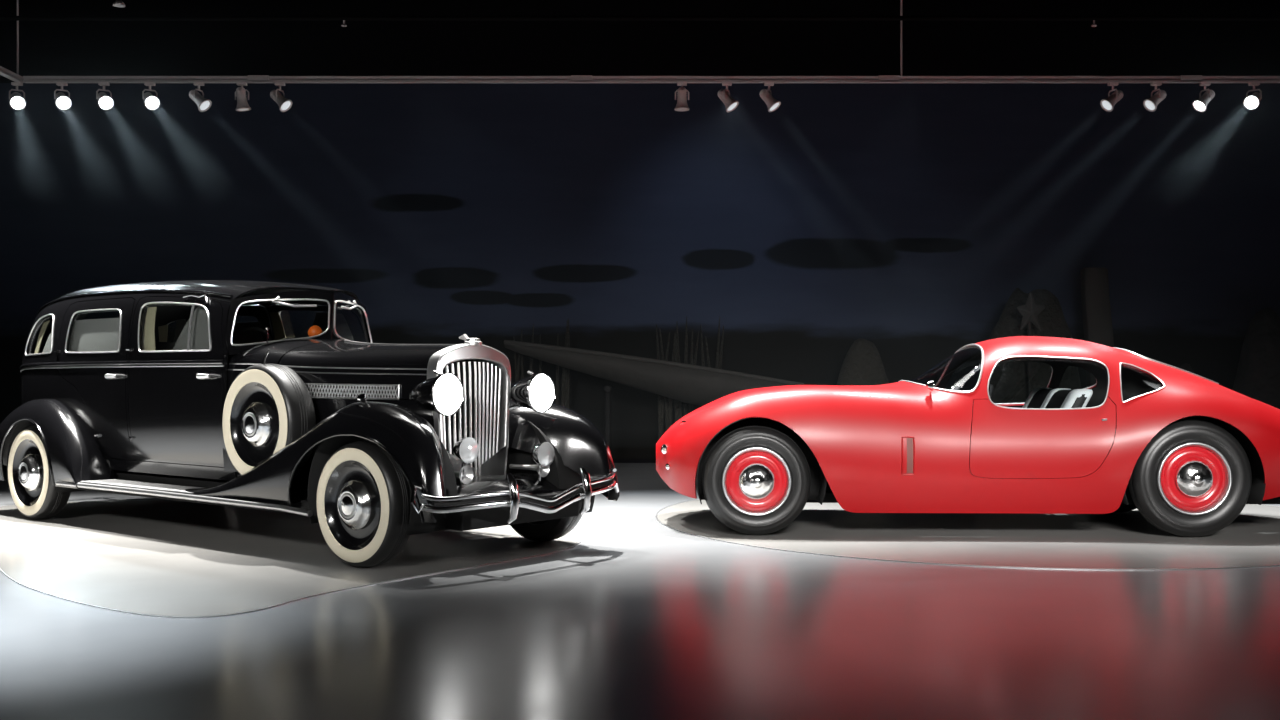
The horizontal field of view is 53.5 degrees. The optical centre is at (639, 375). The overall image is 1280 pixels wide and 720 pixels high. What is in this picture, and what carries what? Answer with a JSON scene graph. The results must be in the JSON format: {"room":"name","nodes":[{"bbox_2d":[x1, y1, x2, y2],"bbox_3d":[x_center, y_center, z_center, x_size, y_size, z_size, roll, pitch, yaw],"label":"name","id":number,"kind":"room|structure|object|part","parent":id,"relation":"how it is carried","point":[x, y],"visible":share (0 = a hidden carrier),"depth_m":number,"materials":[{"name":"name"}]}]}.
{"room":"car showroom","nodes":[
{"label":"car showroom","id":0,"kind":"room"},
{"bbox_2d":[0,463,1279,719],"bbox_3d":[0.250,1.050,5.800,18.500,0.100,17.600,0,0,0],"label":"floor","id":1,"kind":"structure","parent":0,"point":[643,618],"depth_m":4.71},
{"bbox_2d":[0,500,580,618],"bbox_3d":[-2.450,0.997,8.179,3.362,0.006,5.497,0,0,-37],"label":"turntable","id":2,"kind":"object","parent":1,"relation":"on","point":[174,559],"visible":0.77,"depth_m":6.99,"materials":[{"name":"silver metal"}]},
{"bbox_2d":[0,280,619,566],"bbox_3d":[-2.579,0.167,8.374,5.470,1.652,1.610,0,0,39],"label":"black saloon","id":3,"kind":"object","parent":2,"relation":"on","point":[380,445],"visible":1,"depth_m":7.33,"materials":[{"name":"black paint"}]},
{"bbox_2d":[34,321,49,353],"bbox_3d":[-4.333,-0.267,9.199,0.177,0.268,0.058,0,0,39],"label":"curtain","id":4,"kind":"object","parent":3,"relation":"hanging from","point":[45,324],"depth_m":9.19,"materials":[{"name":"beige fabric"}]},
{"bbox_2d":[42,330,51,352],"bbox_3d":[-4.183,-0.288,9.066,0.306,0.298,0.062,0,0,39],"label":"curtain","id":5,"kind":"object","parent":3,"relation":"hanging from","point":[47,348],"depth_m":9.09,"materials":[{"name":"grey fabric"}]},
{"bbox_2d":[69,318,119,351],"bbox_3d":[-3.668,-0.267,8.634,0.820,0.247,0.038,0,0,39],"label":"window blind","id":6,"kind":"object","parent":3,"relation":"hanging from","point":[89,335],"depth_m":8.68,"materials":[{"name":"grey fabric"}]},
{"bbox_3d":[-3.683,0.017,8.611,0.919,1.069,0.099,0,0,39],"label":"door","id":7,"kind":"part","parent":3,"relation":"part of","materials":[{"name":"black paint"}]},
{"bbox_3d":[-3.466,0.002,8.340,0.137,0.035,0.051,0,0,39],"label":"door handle","id":8,"kind":"part","parent":3,"relation":"part of","materials":[{"name":"silver metal"}]},
{"bbox_3d":[-3.646,-0.005,8.583,0.341,0.191,3.052,0,0,-43],"label":"belt moulding","id":9,"kind":"part","parent":3,"relation":"part of","materials":[{"name":"black paint"}]},
{"bbox_3d":[-3.511,-0.498,8.563,2.691,0.151,0.094,0,0,41],"label":"drip rail","id":10,"kind":"part","parent":3,"relation":"part of","materials":[{"name":"black metal"}]},
{"bbox_2d":[142,307,156,350],"bbox_3d":[-3.165,-0.298,8.238,0.180,0.308,0.056,0,0,39],"label":"curtain","id":11,"kind":"object","parent":3,"relation":"hanging from","point":[148,342],"depth_m":8.24,"materials":[{"name":"beige fabric"}]},
{"bbox_3d":[-3.031,0.171,8.761,0.050,0.800,1.020,0,0,39],"label":"division panel","id":12,"kind":"part","parent":3,"relation":"part of","materials":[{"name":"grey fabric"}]},
{"bbox_2d":[158,325,167,341],"bbox_3d":[-3.732,-0.267,9.943,0.177,0.268,0.058,0,0,39],"label":"curtain","id":13,"kind":"object","parent":3,"relation":"hanging from","point":[162,329],"depth_m":9.93,"materials":[{"name":"beige fabric"}]},
{"bbox_3d":[-2.881,0.018,7.964,1.071,1.065,0.103,0,0,39],"label":"door","id":14,"kind":"part","parent":3,"relation":"part of","materials":[{"name":"black paint"}]},
{"bbox_2d":[173,319,186,341],"bbox_3d":[-3.571,-0.288,9.824,0.306,0.298,0.062,0,0,39],"label":"curtain","id":15,"kind":"object","parent":3,"relation":"hanging from","point":[180,323],"depth_m":9.79,"materials":[{"name":"grey fabric"}]},
{"bbox_2d":[173,307,208,349],"bbox_3d":[-2.728,-0.286,7.903,0.600,0.299,0.062,0,0,39],"label":"curtain","id":16,"kind":"object","parent":3,"relation":"hanging from","point":[199,338],"depth_m":7.92,"materials":[{"name":"grey fabric"}]},
{"bbox_3d":[-2.785,-0.303,7.875,0.019,0.296,0.080,0,0,11],"label":"vent window post","id":17,"kind":"part","parent":3,"relation":"part of","materials":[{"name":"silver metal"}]},
{"bbox_3d":[-2.626,0.002,7.661,0.137,0.035,0.051,0,0,39],"label":"door handle","id":18,"kind":"part","parent":3,"relation":"part of","materials":[{"name":"silver metal"}]},
{"bbox_3d":[-3.020,0.017,9.430,0.919,1.069,0.099,0,0,39],"label":"door","id":19,"kind":"part","parent":3,"relation":"part of","materials":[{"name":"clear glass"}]},
{"bbox_3d":[-2.252,-0.230,7.681,0.032,0.142,0.032,0,0,39],"label":"gear knob","id":20,"kind":"part","parent":3,"relation":"part of","materials":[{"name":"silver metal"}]},
{"bbox_2d":[270,312,285,338],"bbox_3d":[-2.548,-0.298,9.002,0.180,0.308,0.056,0,0,39],"label":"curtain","id":21,"kind":"object","parent":3,"relation":"hanging from","point":[278,328],"depth_m":9.01,"materials":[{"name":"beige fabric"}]},
{"bbox_3d":[-2.187,-0.328,7.732,0.588,0.295,0.046,0,0,-23],"label":"windscreen frame","id":22,"kind":"part","parent":3,"relation":"part of","materials":[{"name":"silver metal"}]},
{"bbox_2d":[308,325,322,336],"bbox_3d":[-2.030,-0.262,7.939,0.090,0.112,0.090,0,0,0],"label":"ornament","id":23,"kind":"object","parent":3,"relation":"on","point":[313,330],"visible":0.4,"depth_m":7.91,"materials":[{"name":"orange"}]},
{"bbox_3d":[-2.220,0.018,8.781,1.071,1.065,0.103,0,0,39],"label":"door","id":24,"kind":"part","parent":3,"relation":"part of","materials":[{"name":"black paint"}]},
{"bbox_3d":[-1.791,-0.022,7.233,1.526,0.039,0.033,0,0,28],"label":"bonnet moulding","id":25,"kind":"part","parent":3,"relation":"part of","materials":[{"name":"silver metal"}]},
{"bbox_3d":[-1.787,-0.054,7.238,1.525,0.046,0.033,0,0,28],"label":"bonnet moulding","id":26,"kind":"part","parent":3,"relation":"part of","materials":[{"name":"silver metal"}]},
{"bbox_2d":[305,383,399,399],"bbox_3d":[-1.648,0.085,7.146,0.720,0.092,0.164,0,0,39],"label":"vent","id":27,"kind":"object","parent":3,"relation":"attached to","point":[317,391],"depth_m":7.14,"materials":[{"name":"silver metal"}]},
{"bbox_3d":[-1.848,-0.328,8.151,0.046,0.295,0.588,0,0,11],"label":"windscreen frame","id":28,"kind":"part","parent":3,"relation":"part of","materials":[{"name":"silver metal"}]},
{"bbox_2d":[355,394,366,402],"bbox_3d":[-1.471,0.116,6.683,0.070,0.048,0.048,0,0,39],"label":"lamp","id":29,"kind":"object","parent":3,"relation":"on","point":[362,398],"depth_m":6.66,"materials":[{"name":"silver metal"}]},
{"bbox_2d":[453,437,478,486],"bbox_3d":[-0.923,0.457,6.709,0.131,0.271,0.136,0,0,0],"label":"fog lamp","id":30,"kind":"object","parent":3,"relation":"on","point":[466,449],"depth_m":6.70,"materials":[{"name":"silver metal"}]},
{"bbox_2d":[531,442,554,480],"bbox_3d":[-0.550,0.507,7.170,0.131,0.271,0.136,0,0,0],"label":"fog lamp","id":31,"kind":"object","parent":3,"relation":"on","point":[543,453],"depth_m":7.17,"materials":[{"name":"silver metal"}]},
{"bbox_2d":[513,318,569,408],"bbox_3d":[-1.110,0.180,14.154,0.665,1.644,0.188,0,0,0],"label":"clump","id":32,"kind":"object","parent":1,"relation":"on","point":[565,387],"visible":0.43,"depth_m":14.14,"materials":[{"name":"black plant"}]},
{"bbox_2d":[504,340,803,454],"bbox_3d":[0.135,0.311,13.700,3.193,1.399,0.758,0,0,0],"label":"airplane wing","id":33,"kind":"object","parent":1,"relation":"on","point":[687,383],"visible":0.85,"depth_m":13.48,"materials":[{"name":"black metal"}]},
{"bbox_2d":[656,316,723,440],"bbox_3d":[0.559,0.169,14.152,0.759,1.668,0.177,0,0,-3],"label":"clump","id":34,"kind":"object","parent":1,"relation":"on","point":[663,401],"visible":0.46,"depth_m":14.14,"materials":[{"name":"black plant"}]},
{"bbox_2d":[837,339,888,385],"bbox_3d":[2.428,0.296,13.903,0.744,1.409,0.567,0,0,0],"label":"boulder","id":35,"kind":"object","parent":1,"relation":"on","point":[862,364],"visible":0.16,"depth_m":13.76,"materials":[{"name":"black stone"}]},
{"bbox_2d":[656,499,1279,569],"bbox_3d":[2.550,0.997,8.980,4.880,0.006,4.880,0,0,0],"label":"turntable","id":36,"kind":"object","parent":1,"relation":"on","point":[1125,540],"visible":0.52,"depth_m":7.77,"materials":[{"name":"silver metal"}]},
{"bbox_2d":[656,336,1279,536],"bbox_3d":[2.360,0.363,8.581,4.500,1.262,1.707,0,0,2],"label":"coupe","id":37,"kind":"object","parent":36,"relation":"on","point":[1188,451],"visible":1,"depth_m":7.84,"materials":[{"name":"red paint"}]},
{"bbox_2d":[661,444,666,453],"bbox_3d":[0.159,0.476,8.267,0.032,0.064,0.064,0,0,-35],"label":"lamp","id":38,"kind":"object","parent":37,"relation":"attached to","point":[664,447],"depth_m":8.25,"materials":[{"name":"silver metal"}]},
{"bbox_2d":[901,436,914,474],"bbox_3d":[1.650,0.490,7.816,0.083,0.242,0.025,0,0,0],"label":"vent","id":39,"kind":"object","parent":37,"relation":"attached to","point":[907,442],"depth_m":7.81,"materials":[{"name":"red metal"}]},
{"bbox_2d":[926,380,933,394],"bbox_3d":[1.820,0.074,7.984,0.043,0.096,0.068,0,0,0],"label":"mirror","id":40,"kind":"object","parent":37,"relation":"attached to","point":[930,384],"depth_m":7.97,"materials":[{"name":"red metal"}]},
{"bbox_3d":[2.013,-0.054,8.594,0.482,0.329,1.294,0,0,2],"label":"windscreen frame","id":41,"kind":"part","parent":37,"relation":"part of","materials":[{"name":"silver metal"}]},
{"bbox_3d":[2.537,0.373,9.302,0.913,0.509,0.147,0,0,2],"label":"door","id":42,"kind":"part","parent":37,"relation":"part of","materials":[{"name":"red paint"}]},
{"bbox_3d":[2.485,0.373,7.850,0.913,0.509,0.147,0,0,2],"label":"door","id":43,"kind":"part","parent":37,"relation":"part of","materials":[{"name":"red paint"}]},
{"bbox_3d":[2.693,0.371,8.569,0.394,0.560,1.040,0,0,2],"label":"seat","id":44,"kind":"part","parent":37,"relation":"part of","materials":[{"name":"black leather"}]},
{"bbox_2d":[1017,292,1044,395],"bbox_3d":[4.131,0.058,13.414,0.302,1.884,0.112,0,0,0],"label":"carving","id":45,"kind":"object","parent":1,"relation":"on","point":[1030,311],"visible":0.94,"depth_m":13.40,"materials":[{"name":"grey stone"}]},
{"bbox_2d":[989,288,1081,403],"bbox_3d":[4.279,0.014,13.909,1.251,1.971,0.861,0,0,0],"label":"airplane tail","id":46,"kind":"object","parent":1,"relation":"on","point":[1009,379],"visible":0.15,"depth_m":13.65,"materials":[{"name":"black"}]},
{"bbox_2d":[1080,267,1113,387],"bbox_3d":[5.147,-0.103,14.200,0.420,2.205,0.220,0,0,0],"label":"stone post","id":47,"kind":"object","parent":1,"relation":"on","point":[1095,299],"visible":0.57,"depth_m":14.10,"materials":[{"name":"grey"}]},
{"bbox_2d":[1176,364,1194,373],"bbox_3d":[5.951,0.432,13.947,0.715,1.136,0.534,0,0,0],"label":"rock","id":48,"kind":"object","parent":1,"relation":"on","point":[1187,367],"visible":0.03,"depth_m":13.84,"materials":[{"name":"black stone"}]},
{"bbox_2d":[0,0,1279,462],"bbox_3d":[0.250,-1.700,14.650,18.500,5.400,0.100,0,0,0],"label":"wall","id":49,"kind":"structure","parent":0,"point":[46,48],"depth_m":14.60,"materials":[{"name":"black paint"}]},
{"bbox_2d":[0,83,1279,458],"bbox_3d":[0.250,-1.205,14.585,18.300,4.310,0.030,0,0,0],"label":"mural","id":50,"kind":"object","parent":49,"relation":"attached to","point":[905,219],"visible":0.75,"depth_m":14.57,"materials":[{"name":"paint"}]},
{"bbox_3d":[0.250,-4.450,5.800,18.500,0.100,17.600,0,0,0],"label":"ceiling","id":51,"kind":"structure","parent":0,"visible":0},
{"bbox_2d":[113,0,124,6],"bbox_3d":[-4.595,-3.833,11.200,0.104,1.135,0.104,0,0,0],"label":"pendant","id":52,"kind":"object","parent":51,"relation":"hanging from","point":[118,3],"visible":1,"depth_m":11.18,"materials":[{"name":"black paint"}]},
{"bbox_2d":[0,0,1279,82],"bbox_3d":[1.705,-3.586,7.765,15.190,1.628,8.530,0,0,0],"label":"rail","id":53,"kind":"object","parent":51,"relation":"hanging from","point":[4,72],"visible":1,"depth_m":11.98,"materials":[{"name":"grey metal"}]},
{"bbox_3d":[-5.860,-2.801,7.760,0.060,0.058,8.520,0,0,0],"label":"branch rail","id":54,"kind":"part","parent":53,"relation":"part of","materials":[{"name":"grey metal"}]},
{"bbox_2d":[9,82,25,109],"bbox_3d":[-5.887,-2.637,11.996,0.144,0.271,0.229,0,0,-33],"label":"track spotlight","id":55,"kind":"object","parent":53,"relation":"hanging from","point":[17,102],"visible":1,"depth_m":11.96,"materials":[{"name":"grey metal"}]},
{"bbox_3d":[-5.880,-3.615,12.000,0.018,1.570,0.018,0,0,-23],"label":"hanging rod","id":56,"kind":"part","parent":53,"relation":"part of","materials":[{"name":"grey metal"}]},
{"bbox_2d":[54,82,71,109],"bbox_3d":[-5.458,-2.637,11.999,0.144,0.270,0.230,0,0,-32],"label":"track spotlight","id":57,"kind":"object","parent":53,"relation":"hanging from","point":[63,102],"visible":1,"depth_m":11.96,"materials":[{"name":"grey metal"}]},
{"bbox_2d":[96,82,113,109],"bbox_3d":[-5.065,-2.637,11.997,0.144,0.270,0.230,0,0,-36],"label":"track spotlight","id":58,"kind":"object","parent":53,"relation":"hanging from","point":[105,102],"visible":1,"depth_m":11.96,"materials":[{"name":"grey metal"}]},
{"bbox_2d":[142,82,159,109],"bbox_3d":[-4.627,-2.637,12.000,0.144,0.270,0.230,0,0,-34],"label":"track spotlight","id":59,"kind":"object","parent":53,"relation":"hanging from","point":[151,102],"visible":1,"depth_m":11.96,"materials":[{"name":"grey metal"}]},
{"bbox_2d":[189,82,211,111],"bbox_3d":[-4.158,-2.633,11.988,0.216,0.279,0.158,0,0,0],"label":"track spotlight","id":60,"kind":"object","parent":53,"relation":"hanging from","point":[203,104],"visible":1,"depth_m":11.98,"materials":[{"name":"grey metal"}]},
{"bbox_2d":[235,82,250,110],"bbox_3d":[-3.754,-2.638,12.005,0.153,0.267,0.144,0,0,0],"label":"track spotlight","id":61,"kind":"object","parent":53,"relation":"hanging from","point":[242,104],"visible":1,"depth_m":11.97,"materials":[{"name":"grey metal"}]},
{"bbox_2d":[270,82,292,111],"bbox_3d":[-3.392,-2.633,11.987,0.216,0.279,0.158,0,0,0],"label":"track spotlight","id":62,"kind":"object","parent":53,"relation":"hanging from","point":[284,104],"visible":1,"depth_m":11.97,"materials":[{"name":"grey metal"}]},
{"bbox_3d":[1.740,-2.801,12.000,15.120,0.058,0.060,0,0,0],"label":"rail","id":63,"kind":"part","parent":53,"relation":"part of","materials":[{"name":"grey metal"}]},
{"bbox_2d":[674,82,689,110],"bbox_3d":[0.396,-2.642,12.001,0.143,0.260,0.143,0,0,0],"label":"track spotlight","id":64,"kind":"object","parent":53,"relation":"hanging from","point":[681,105],"visible":1,"depth_m":11.97,"materials":[{"name":"grey metal"}]},
{"bbox_2d":[717,82,738,111],"bbox_3d":[0.834,-2.632,11.987,0.201,0.280,0.160,0,0,0],"label":"track spotlight","id":65,"kind":"object","parent":53,"relation":"hanging from","point":[730,104],"visible":1,"depth_m":11.97,"materials":[{"name":"grey metal"}]},
{"bbox_2d":[759,82,780,111],"bbox_3d":[1.230,-2.632,11.986,0.201,0.280,0.161,0,0,0],"label":"track spotlight","id":66,"kind":"object","parent":53,"relation":"hanging from","point":[772,104],"visible":1,"depth_m":11.97,"materials":[{"name":"grey metal"}]},
{"bbox_3d":[2.470,-3.615,12.000,0.018,1.570,0.018,0,0,-23],"label":"hanging rod","id":67,"kind":"part","parent":53,"relation":"part of","materials":[{"name":"grey metal"}]},
{"bbox_2d":[1100,82,1122,111],"bbox_3d":[4.461,-2.633,11.988,0.220,0.278,0.157,0,0,0],"label":"track spotlight","id":68,"kind":"object","parent":53,"relation":"hanging from","point":[1107,104],"visible":1,"depth_m":11.98,"materials":[{"name":"grey metal"}]},
{"bbox_2d":[1143,82,1165,111],"bbox_3d":[4.868,-2.633,11.988,0.220,0.278,0.157,0,0,0],"label":"track spotlight","id":69,"kind":"object","parent":53,"relation":"hanging from","point":[1150,104],"visible":1,"depth_m":11.98,"materials":[{"name":"grey metal"}]},
{"bbox_2d":[1192,82,1214,111],"bbox_3d":[5.329,-2.632,11.987,0.214,0.279,0.158,0,0,0],"label":"track spotlight","id":70,"kind":"object","parent":53,"relation":"hanging from","point":[1200,104],"visible":1,"depth_m":11.98,"materials":[{"name":"grey metal"}]},
{"bbox_2d":[1243,82,1261,109],"bbox_3d":[5.803,-2.638,11.997,0.144,0.268,0.230,0,0,43],"label":"track spotlight","id":71,"kind":"object","parent":53,"relation":"hanging from","point":[1251,102],"visible":1,"depth_m":11.96,"materials":[{"name":"grey metal"}]}
]}

